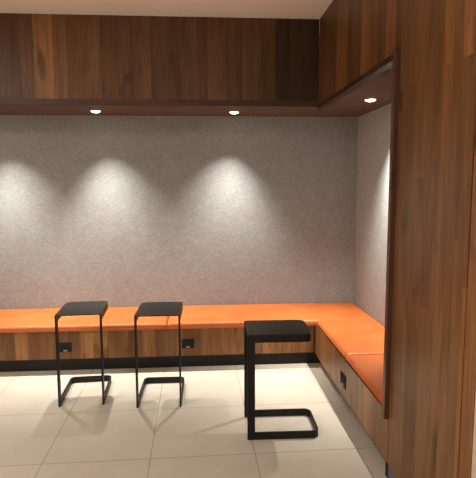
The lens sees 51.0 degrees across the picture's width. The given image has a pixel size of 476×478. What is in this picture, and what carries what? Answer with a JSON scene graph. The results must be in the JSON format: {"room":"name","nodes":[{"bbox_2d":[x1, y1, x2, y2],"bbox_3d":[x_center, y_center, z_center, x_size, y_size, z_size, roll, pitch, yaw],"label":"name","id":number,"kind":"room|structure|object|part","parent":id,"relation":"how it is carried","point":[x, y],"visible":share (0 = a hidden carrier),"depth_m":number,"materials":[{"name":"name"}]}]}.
{"room":"lounge seating area","nodes":[
{"label":"lounge seating area","id":0,"kind":"room"},
{"bbox_2d":[0,0,332,18],"bbox_3d":[-1.272,-1.433,0.565,4.372,0.060,6.816,-1,6,-4],"label":"ceiling","id":1,"kind":"structure","parent":0,"point":[282,9],"depth_m":3.82,"materials":[{"name":"white paint"}]},
{"bbox_2d":[0,13,319,100],"bbox_3d":[-1.511,-1.489,4.008,4.372,0.714,0.055,-1,6,-4],"label":"wall panel","id":2,"kind":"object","parent":1,"relation":"attached to","point":[43,56],"depth_m":4.04,"materials":[{"name":"brown wood"}]},
{"bbox_2d":[0,98,317,107],"bbox_3d":[-1.510,-1.109,4.047,4.372,0.049,0.052,-1,6,-4],"label":"trim","id":3,"kind":"structure","parent":2,"relation":"attached to","point":[3,101],"depth_m":4.08,"materials":[{"name":"red wood"}]},
{"bbox_2d":[0,92,357,308],"bbox_3d":[-1.234,-0.431,4.809,5.012,2.996,0.100,-1,6,-4],"label":"wall","id":4,"kind":"structure","parent":0,"point":[121,211],"depth_m":4.82,"materials":[{"name":"grey fabric"}]},
{"bbox_2d":[0,105,317,116],"bbox_3d":[-1.507,-1.131,4.365,4.422,0.020,0.585,-1,6,-4],"label":"trim","id":5,"kind":"structure","parent":4,"relation":"attached to","point":[4,110],"depth_m":4.40,"materials":[{"name":"brown wood"}]},
{"bbox_2d":[0,363,386,477],"bbox_3d":[-0.968,1.500,1.285,5.012,0.060,7.551,-1,6,-4],"label":"floor","id":6,"kind":"structure","parent":0,"point":[206,436],"depth_m":3.29,"materials":[{"name":"beige tile"}]},
{"bbox_2d":[54,301,110,406],"bbox_3d":[-1.163,0.848,3.800,0.321,0.678,0.455,-1,6,-7],"label":"side table","id":7,"kind":"object","parent":6,"relation":"on","point":[99,308],"visible":1,"depth_m":3.65,"materials":[{"name":"black metal"}]},
{"bbox_3d":[-1.292,0.875,3.581,0.012,0.580,0.047,-1,6,-7],"label":"leg","id":8,"kind":"part","parent":7,"relation":"part of","materials":[{"name":"black metal"}]},
{"bbox_3d":[-1.161,0.543,3.740,0.321,0.043,0.402,-1,6,-7],"label":"rail","id":9,"kind":"part","parent":7,"relation":"part of","materials":[{"name":"black metal"}]},
{"bbox_3d":[-1.162,1.161,3.836,0.321,0.047,0.455,-1,6,-7],"label":"frame","id":10,"kind":"part","parent":7,"relation":"part of","materials":[{"name":"black metal"}]},
{"bbox_3d":[-0.985,0.869,3.618,0.012,0.580,0.047,-1,6,-7],"label":"leg","id":11,"kind":"part","parent":7,"relation":"part of","materials":[{"name":"black metal"}]},
{"bbox_2d":[134,302,183,407],"bbox_3d":[-0.581,0.849,3.771,0.321,0.678,0.455,-1,6,-3],"label":"side table","id":12,"kind":"object","parent":6,"relation":"on","point":[146,309],"visible":1,"depth_m":3.64,"materials":[{"name":"black metal"}]},
{"bbox_3d":[-0.725,0.875,3.561,0.012,0.580,0.047,-1,6,-3],"label":"leg","id":13,"kind":"part","parent":12,"relation":"part of","materials":[{"name":"black metal"}]},
{"bbox_3d":[-0.581,0.544,3.711,0.321,0.043,0.402,-1,6,-3],"label":"rail","id":14,"kind":"part","parent":12,"relation":"part of","materials":[{"name":"black metal"}]},
{"bbox_3d":[-0.580,1.162,3.806,0.321,0.047,0.455,-1,6,-3],"label":"frame","id":15,"kind":"part","parent":12,"relation":"part of","materials":[{"name":"black metal"}]},
{"bbox_3d":[-0.416,0.872,3.577,0.012,0.580,0.047,-1,6,-3],"label":"leg","id":16,"kind":"part","parent":12,"relation":"part of","materials":[{"name":"black metal"}]},
{"bbox_2d":[0,326,320,371],"bbox_3d":[-1.254,0.923,4.596,4.904,0.352,0.611,-1,6,-4],"label":"bench","id":17,"kind":"object","parent":6,"relation":"on","point":[34,351],"visible":0.6,"depth_m":4.32,"materials":[{"name":"brown wood"}]},
{"bbox_2d":[59,343,71,351],"bbox_3d":[-1.478,0.928,4.267,0.104,0.082,0.010,-1,6,-4],"label":"power outlet","id":18,"kind":"object","parent":17,"relation":"attached to","point":[63,347],"visible":0.98,"depth_m":4.27,"materials":[{"name":"black plastic"}]},
{"bbox_2d":[0,307,168,332],"bbox_3d":[-2.167,0.729,4.493,3.067,0.060,0.642,-1,6,-4],"label":"seat cushion","id":19,"kind":"object","parent":17,"relation":"on","point":[115,318],"visible":0.74,"depth_m":4.33,"materials":[{"name":"orange leather"}]},
{"bbox_2d":[182,339,193,348],"bbox_3d":[-0.435,0.912,4.339,0.104,0.082,0.010,-1,6,-4],"label":"power outlet","id":20,"kind":"object","parent":17,"relation":"attached to","point":[186,343],"visible":1,"depth_m":4.34,"materials":[{"name":"black plastic"}]},
{"bbox_2d":[167,302,372,328],"bbox_3d":[0.278,0.701,4.662,1.830,0.060,0.642,-1,6,-4],"label":"seat cushion","id":21,"kind":"object","parent":17,"relation":"on","point":[195,316],"visible":0.8,"depth_m":4.54,"materials":[{"name":"orange leather"}]},
{"bbox_2d":[244,320,317,439],"bbox_3d":[0.278,0.903,3.256,0.455,0.678,0.321,-1,6,-3],"label":"side table","id":22,"kind":"object","parent":6,"relation":"on","point":[255,331],"visible":1,"depth_m":3.13,"materials":[{"name":"black metal"}]},
{"bbox_3d":[0.066,0.890,3.400,0.047,0.580,0.012,-1,6,-3],"label":"leg","id":23,"kind":"part","parent":22,"relation":"part of","materials":[{"name":"black metal"}]},
{"bbox_3d":[0.082,0.924,3.093,0.047,0.580,0.012,-1,6,-3],"label":"leg","id":24,"kind":"part","parent":22,"relation":"part of","materials":[{"name":"black metal"}]},
{"bbox_3d":[0.250,0.596,3.221,0.402,0.043,0.321,-1,6,-3],"label":"rail","id":25,"kind":"part","parent":22,"relation":"part of","materials":[{"name":"black metal"}]},
{"bbox_3d":[0.279,1.217,3.292,0.455,0.047,0.321,-1,6,-3],"label":"frame","id":26,"kind":"part","parent":22,"relation":"part of","materials":[{"name":"black metal"}]},
{"bbox_2d":[315,324,388,462],"bbox_3d":[1.007,1.018,3.570,0.538,0.374,1.780,-1,6,-4],"label":"bench","id":27,"kind":"object","parent":6,"relation":"on","point":[366,407],"visible":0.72,"depth_m":3.21,"materials":[{"name":"brown wood"}]},
{"bbox_2d":[340,371,345,389],"bbox_3d":[0.736,0.991,3.506,0.010,0.090,0.125,-1,6,-4],"label":"power outlet","id":28,"kind":"object","parent":27,"relation":"attached to","point":[342,376],"visible":1,"depth_m":3.49,"materials":[{"name":"black plastic"}]},
{"bbox_2d":[316,319,384,358],"bbox_3d":[0.980,0.765,3.938,0.532,0.044,0.899,-1,6,-4],"label":"seat cushion","id":29,"kind":"object","parent":27,"relation":"on","point":[349,336],"visible":0.77,"depth_m":3.89,"materials":[{"name":"orange leather"}]},
{"bbox_2d":[346,355,383,403],"bbox_3d":[1.039,0.859,3.095,0.532,0.044,0.796,-1,6,-4],"label":"seat cushion","id":30,"kind":"object","parent":27,"relation":"on","point":[369,368],"visible":0.34,"depth_m":3.19,"materials":[{"name":"orange leather"}]},
{"bbox_2d":[354,103,390,326],"bbox_3d":[1.303,-0.321,3.746,0.100,2.996,2.386,-1,6,-4],"label":"wall","id":31,"kind":"structure","parent":0,"point":[374,127],"depth_m":4.46,"materials":[{"name":"grey fabric"}]},
{"bbox_2d":[388,0,475,477],"bbox_3d":[1.294,0.094,0.034,0.640,2.996,5.065,-1,6,-4],"label":"wall","id":32,"kind":"structure","parent":0,"point":[437,117],"depth_m":2.10,"materials":[{"name":"brown wood"}]},
{"bbox_2d":[309,67,391,116],"bbox_3d":[1.006,-1.060,3.642,0.490,0.020,2.386,-1,6,-4],"label":"soffit","id":33,"kind":"structure","parent":32,"relation":"attached to","point":[353,104],"depth_m":3.87,"materials":[{"name":"brown wood"}]},
{"bbox_2d":[364,98,376,101],"bbox_3d":[1.016,-1.062,3.826,0.102,0.017,0.102,-1,6,-4],"label":"recessed light","id":34,"kind":"object","parent":33,"relation":"in","point":[369,99],"visible":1,"depth_m":3.80,"materials":[{"name":"white metal"}]},
{"bbox_2d":[317,54,392,109],"bbox_3d":[0.755,-1.017,3.352,0.052,0.034,1.767,-1,6,-4],"label":"trim","id":35,"kind":"structure","parent":32,"relation":"attached to","point":[384,65],"depth_m":3.10,"materials":[{"name":"red wood"}]},
{"bbox_2d":[318,0,401,103],"bbox_3d":[0.760,-1.399,3.267,0.055,0.744,1.751,-1,6,-4],"label":"wall panel","id":36,"kind":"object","parent":32,"relation":"attached to","point":[355,36],"depth_m":3.18,"materials":[{"name":"brown wood"}]},
{"bbox_2d":[385,462,387,477],"bbox_3d":[0.906,1.249,2.731,0.188,0.103,0.038,-1,6,-4],"label":"trim","id":37,"kind":"structure","parent":32,"relation":"attached to","point":[386,463],"depth_m":2.73,"materials":[{"name":"black laminate"}]},
{"bbox_2d":[382,47,400,418],"bbox_3d":[0.787,0.007,2.560,0.032,1.909,0.034,-1,6,-4],"label":"trim","id":38,"kind":"structure","parent":32,"relation":"attached to","point":[397,50],"depth_m":2.54,"materials":[{"name":"red wood"}]},
{"bbox_2d":[388,464,396,477],"bbox_3d":[0.936,1.296,2.308,0.187,0.103,0.815,-1,6,-4],"label":"baseboard","id":39,"kind":"structure","parent":32,"relation":"attached to","point":[391,474],"depth_m":2.67,"materials":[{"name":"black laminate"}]}
]}

